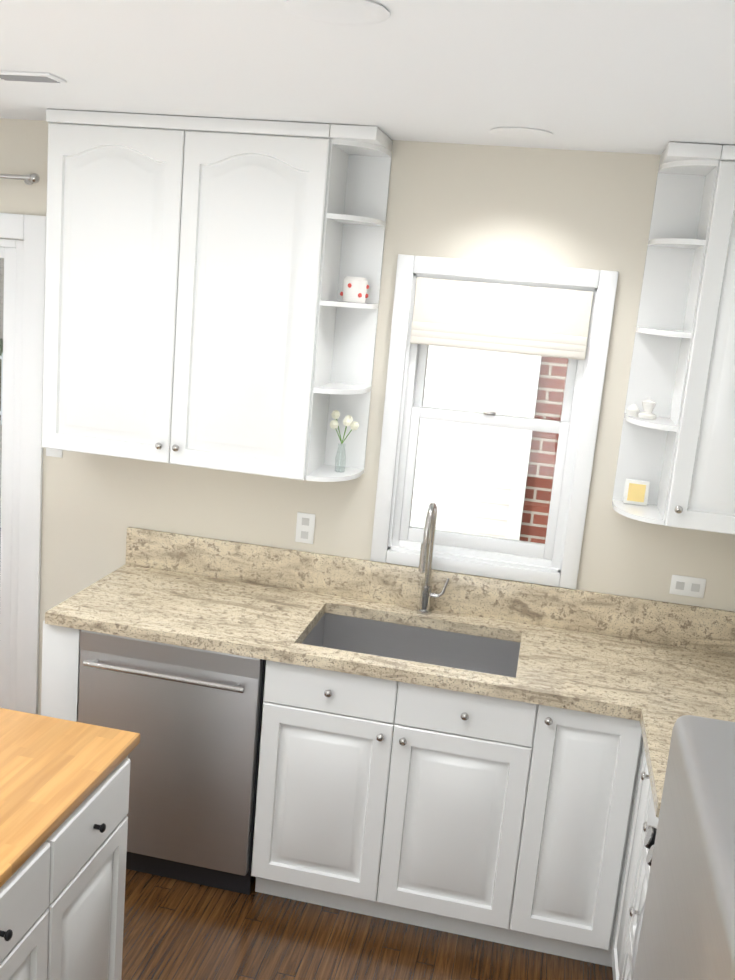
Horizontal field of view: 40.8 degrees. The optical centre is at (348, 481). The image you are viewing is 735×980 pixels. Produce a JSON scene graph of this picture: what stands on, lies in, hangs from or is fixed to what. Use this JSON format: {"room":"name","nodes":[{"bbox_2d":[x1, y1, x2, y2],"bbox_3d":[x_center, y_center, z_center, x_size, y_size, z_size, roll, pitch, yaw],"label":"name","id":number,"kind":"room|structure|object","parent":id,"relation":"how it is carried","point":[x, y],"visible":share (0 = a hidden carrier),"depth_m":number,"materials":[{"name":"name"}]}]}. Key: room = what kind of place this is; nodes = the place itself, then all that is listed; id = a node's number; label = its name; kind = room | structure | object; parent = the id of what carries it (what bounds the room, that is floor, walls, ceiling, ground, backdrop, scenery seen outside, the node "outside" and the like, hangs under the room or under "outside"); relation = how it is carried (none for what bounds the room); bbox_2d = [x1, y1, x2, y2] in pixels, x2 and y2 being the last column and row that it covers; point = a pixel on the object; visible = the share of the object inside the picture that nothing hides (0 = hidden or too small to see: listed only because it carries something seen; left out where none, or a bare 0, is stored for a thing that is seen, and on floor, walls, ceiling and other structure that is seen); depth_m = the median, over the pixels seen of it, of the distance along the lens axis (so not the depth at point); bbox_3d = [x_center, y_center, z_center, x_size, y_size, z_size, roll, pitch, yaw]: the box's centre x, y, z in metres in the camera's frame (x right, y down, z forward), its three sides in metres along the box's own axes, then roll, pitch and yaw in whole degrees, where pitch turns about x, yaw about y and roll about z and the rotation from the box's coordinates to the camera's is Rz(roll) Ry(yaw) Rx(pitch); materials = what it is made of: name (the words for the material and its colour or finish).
{"room":"kitchen","nodes":[
{"label":"kitchen","id":0,"kind":"room"},
{"bbox_2d":[121,869,612,979],"bbox_3d":[-1.758,1.821,1.018,5.660,0.060,6.750,7,12,11],"label":"floor","id":1,"kind":"structure","parent":0,"point":[174,929],"depth_m":3.18,"materials":[{"name":"brown wood"}]},
{"bbox_2d":[0,744,137,979],"bbox_3d":[-1.032,1.196,1.966,0.703,0.901,1.371,7,12,11],"label":"kitchen island","id":2,"kind":"object","parent":1,"relation":"on","point":[62,907],"depth_m":2.23,"materials":[{"name":"white wood"}]},
{"bbox_2d":[0,708,139,883],"bbox_3d":[-0.912,0.742,1.905,0.493,0.028,1.357,7,12,11],"label":"island countertop","id":3,"kind":"structure","parent":2,"relation":"on","point":[48,765],"depth_m":2.30,"materials":[{"name":"brown wood"}]},
{"bbox_2d":[78,630,265,894],"bbox_3d":[-0.561,0.909,3.596,0.635,0.889,0.673,7,12,11],"label":"dishwasher","id":4,"kind":"object","parent":1,"relation":"on","point":[192,717],"visible":0.65,"depth_m":3.29,"materials":[{"name":"grey metal"}]},
{"bbox_2d":[251,664,508,938],"bbox_3d":[0.167,1.099,3.441,0.865,0.701,0.510,7,12,11],"label":"base cabinet","id":5,"kind":"object","parent":1,"relation":"on","point":[376,797],"depth_m":3.18,"materials":[{"name":"white wood"}]},
{"bbox_2d":[481,700,642,966],"bbox_3d":[0.728,1.064,3.367,0.382,0.890,0.620,7,12,11],"label":"base cabinet","id":6,"kind":"object","parent":1,"relation":"on","point":[497,820],"depth_m":3.07,"materials":[{"name":"white wood"}]},
{"bbox_2d":[45,527,644,719],"bbox_3d":[0.287,0.481,3.332,2.520,0.189,0.670,7,12,11],"label":"countertop","id":7,"kind":"structure","parent":6,"relation":"on","point":[580,650],"depth_m":3.52,"materials":[{"name":"stone"}]},
{"bbox_2d":[302,613,520,677],"bbox_3d":[0.209,0.654,3.378,0.724,0.179,0.448,7,12,11],"label":"sink","id":8,"kind":"object","parent":7,"relation":"in","point":[429,646],"visible":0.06,"depth_m":3.58,"materials":[{"name":"silver metal"}]},
{"bbox_2d":[417,502,449,614],"bbox_3d":[0.304,0.285,3.487,0.109,0.430,0.214,7,12,11],"label":"faucet","id":9,"kind":"object","parent":7,"relation":"on","point":[425,560],"visible":0.94,"depth_m":3.54,"materials":[{"name":"silver metal"}]},
{"bbox_2d":[629,597,734,817],"bbox_3d":[1.031,0.782,2.160,0.642,0.189,2.710,7,12,11],"label":"countertop","id":10,"kind":"structure","parent":6,"relation":"on","point":[657,669],"depth_m":3.25,"materials":[{"name":"stone"}]},
{"bbox_2d":[611,744,646,979],"bbox_3d":[1.124,1.206,2.833,0.620,0.890,0.323,7,12,11],"label":"base cabinet","id":11,"kind":"object","parent":1,"relation":"on","point":[642,777],"depth_m":2.94,"materials":[{"name":"white wood"}]},
{"bbox_2d":[615,768,657,979],"bbox_3d":[1.059,1.260,2.543,0.620,0.890,0.281,7,12,11],"label":"base cabinet","id":12,"kind":"object","parent":1,"relation":"on","point":[636,874],"depth_m":2.72,"materials":[{"name":"white wood"}]},
{"bbox_2d":[632,827,656,974],"bbox_3d":[0.902,1.279,2.035,0.669,1.030,0.765,7,12,11],"label":"stove","id":13,"kind":"object","parent":1,"relation":"on","point":[649,840],"visible":0.19,"depth_m":2.25,"materials":[{"name":"silver metal"}]},
{"bbox_2d":[633,715,734,979],"bbox_3d":[0.484,1.162,0.554,0.947,1.780,0.720,7,12,11],"label":"fridge","id":14,"kind":"object","parent":1,"relation":"on","point":[687,931],"visible":1,"depth_m":0.68,"materials":[{"name":"grey metal"}]},
{"bbox_2d":[0,118,734,714],"bbox_3d":[-0.943,-0.057,3.929,5.660,2.580,0.140,7,12,11],"label":"wall","id":15,"kind":"structure","parent":0,"point":[560,208],"depth_m":3.47,"materials":[{"name":"beige paint"}]},
{"bbox_2d":[0,239,23,710],"bbox_3d":[-2.361,-0.017,4.248,2.170,2.141,0.108,7,12,11],"label":"door","id":16,"kind":"structure","parent":15,"relation":"in","point":[12,253],"depth_m":3.97,"materials":[{"name":"white wood"}]},
{"bbox_2d":[0,173,39,184],"bbox_3d":[-2.032,-1.228,3.823,1.869,0.040,0.107,7,12,11],"label":"curtain rod","id":17,"kind":"object","parent":15,"relation":"attached to","point":[29,179],"visible":1,"depth_m":3.62,"materials":[{"name":"silver metal"}]},
{"bbox_2d":[0,213,45,713],"bbox_3d":[-2.371,-0.052,4.176,2.362,2.237,0.038,7,12,11],"label":"door frame","id":18,"kind":"structure","parent":15,"relation":"attached to","point":[30,230],"depth_m":3.90,"materials":[{"name":"white wood"}]},
{"bbox_2d":[46,448,62,457],"bbox_3d":[-1.155,-0.154,3.880,0.070,0.115,0.008,7,12,11],"label":"light switch","id":19,"kind":"object","parent":15,"relation":"attached to","point":[54,452],"visible":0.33,"depth_m":3.89,"materials":[{"name":"white plastic"}]},
{"bbox_2d":[42,109,331,479],"bbox_3d":[-0.559,-0.656,3.496,0.992,1.170,0.311,7,12,11],"label":"upper cabinet","id":20,"kind":"object","parent":15,"relation":"attached to","point":[183,262],"visible":0.98,"depth_m":3.37,"materials":[{"name":"white wood"}]},
{"bbox_2d":[295,512,314,543],"bbox_3d":[-0.162,0.175,3.721,0.070,0.115,0.007,7,12,11],"label":"electrical outlet","id":21,"kind":"object","parent":15,"relation":"attached to","point":[305,525],"visible":1,"depth_m":3.72,"materials":[{"name":"white plastic"}]},
{"bbox_2d":[306,124,392,481],"bbox_3d":[0.001,-0.587,3.393,0.153,1.170,0.294,7,12,11],"label":"shelf","id":22,"kind":"object","parent":15,"relation":"attached to","point":[358,192],"visible":1,"depth_m":3.47,"materials":[{"name":"white wood"}]},
{"bbox_2d":[330,410,358,472],"bbox_3d":[-0.018,-0.142,3.511,0.104,0.217,0.089,7,12,11],"label":"bud vase","id":23,"kind":"object","parent":22,"relation":"on","point":[347,421],"visible":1,"depth_m":3.50,"materials":[{"name":"clear glass"}]},
{"bbox_2d":[340,276,368,302],"bbox_3d":[0.024,-0.662,3.404,0.096,0.085,0.100,7,12,11],"label":"jar","id":24,"kind":"object","parent":22,"relation":"on","point":[354,289],"visible":1,"depth_m":3.37,"materials":[{"name":"white ceramic"}]},
{"bbox_2d":[370,254,617,588],"bbox_3d":[0.506,-0.216,3.547,0.753,1.116,0.118,7,12,11],"label":"kitchen window","id":25,"kind":"structure","parent":15,"relation":"in","point":[407,535],"depth_m":3.53,"materials":[{"name":"white wood"}]},
{"bbox_2d":[410,277,593,359],"bbox_3d":[0.526,-0.568,3.425,0.609,0.233,0.026,7,12,11],"label":"roman shade","id":26,"kind":"object","parent":25,"relation":"attached to","point":[526,320],"visible":1,"depth_m":3.42,"materials":[{"name":"beige fabric"}]},
{"bbox_2d":[612,142,721,524],"bbox_3d":[1.016,-0.461,3.191,0.153,1.170,0.294,7,12,11],"label":"shelf","id":27,"kind":"object","parent":15,"relation":"attached to","point":[681,212],"visible":1,"depth_m":3.27,"materials":[{"name":"white wood"}]},
{"bbox_2d":[623,479,649,505],"bbox_3d":[0.987,0.036,3.381,0.080,0.085,0.014,7,12,11],"label":"decorative frame","id":28,"kind":"object","parent":27,"relation":"on","point":[636,492],"visible":0.92,"depth_m":3.38,"materials":[{"name":"white ceramic"}]},
{"bbox_2d":[626,399,656,418],"bbox_3d":[0.980,-0.247,3.289,0.097,0.065,0.081,7,12,11],"label":"decorative figurine","id":29,"kind":"object","parent":27,"relation":"on","point":[648,405],"visible":1,"depth_m":3.27,"materials":[{"name":"white ceramic"}]},
{"bbox_2d":[669,575,705,597],"bbox_3d":[1.189,0.366,3.456,0.115,0.070,0.007,7,12,11],"label":"electrical outlet","id":30,"kind":"object","parent":15,"relation":"attached to","point":[688,586],"visible":1,"depth_m":3.45,"materials":[{"name":"white plastic"}]},
{"bbox_2d":[664,145,734,534],"bbox_3d":[1.248,-0.430,3.136,0.326,1.170,0.311,7,12,11],"label":"upper cabinet","id":31,"kind":"object","parent":15,"relation":"attached to","point":[701,496],"visible":0.9,"depth_m":3.07,"materials":[{"name":"white wood"}]},
{"bbox_2d":[0,0,734,154],"bbox_3d":[-1.540,-0.757,0.491,5.660,0.060,6.750,7,12,11],"label":"ceiling","id":32,"kind":"structure","parent":0,"point":[655,77],"depth_m":2.28,"materials":[{"name":"white paint"}]},
{"bbox_2d":[0,71,66,82],"bbox_3d":[-0.901,-1.130,2.757,0.200,0.010,0.100,7,12,11],"label":"ceiling vent","id":33,"kind":"object","parent":32,"relation":"in","point":[26,76],"visible":1,"depth_m":2.73,"materials":[{"name":"white metal"}]},
{"bbox_2d":[284,0,389,25],"bbox_3d":[-0.021,-0.863,1.810,0.196,0.008,0.196,7,12,11],"label":"recessed light","id":34,"kind":"object","parent":32,"relation":"in","point":[351,12],"visible":1,"depth_m":1.80,"materials":[{"name":"white plastic"}]},
{"bbox_2d":[489,127,553,139],"bbox_3d":[0.528,-1.063,3.015,0.196,0.008,0.196,7,12,11],"label":"recessed light","id":35,"kind":"object","parent":32,"relation":"in","point":[521,133],"visible":1,"depth_m":2.99,"materials":[{"name":"white plastic"}]},
{"label":"outside","id":36,"kind":"structure","parent":0,"visible":0},
{"bbox_2d":[0,420,1,526],"bbox_3d":[6.330,-3.849,32.843,80.000,0.260,59.855,7,12,11],"label":"ground","id":37,"kind":"structure","parent":36,"point":[0,466],"depth_m":10.67,"materials":[{"name":"grey"}]},
{"bbox_2d":[0,353,2,424],"bbox_3d":[-4.864,-1.247,12.836,5.600,0.930,0.030,7,12,11],"label":"fence","id":38,"kind":"object","parent":37,"relation":"on","point":[1,385],"depth_m":12.73,"materials":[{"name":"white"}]},
{"bbox_2d":[0,338,2,419],"bbox_3d":[-5.518,-0.790,10.099,7.500,1.040,7.700,7,12,11],"label":"hedge","id":39,"kind":"object","parent":37,"relation":"on","point":[1,343],"depth_m":12.95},
{"bbox_2d":[0,238,23,338],"bbox_3d":[-4.710,-6.764,19.431,23.000,9.120,9.300,7,12,11],"label":"building","id":40,"kind":"structure","parent":37,"relation":"on","point":[1,296],"depth_m":15.78,"materials":[{"name":"white"}]},
{"bbox_2d":[410,345,567,543],"bbox_3d":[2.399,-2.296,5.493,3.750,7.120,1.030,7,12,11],"label":"window glass","id":41,"kind":"object","parent":37,"relation":"on","point":[467,527],"depth_m":6.10,"materials":[{"name":"clear glass"}]}
]}

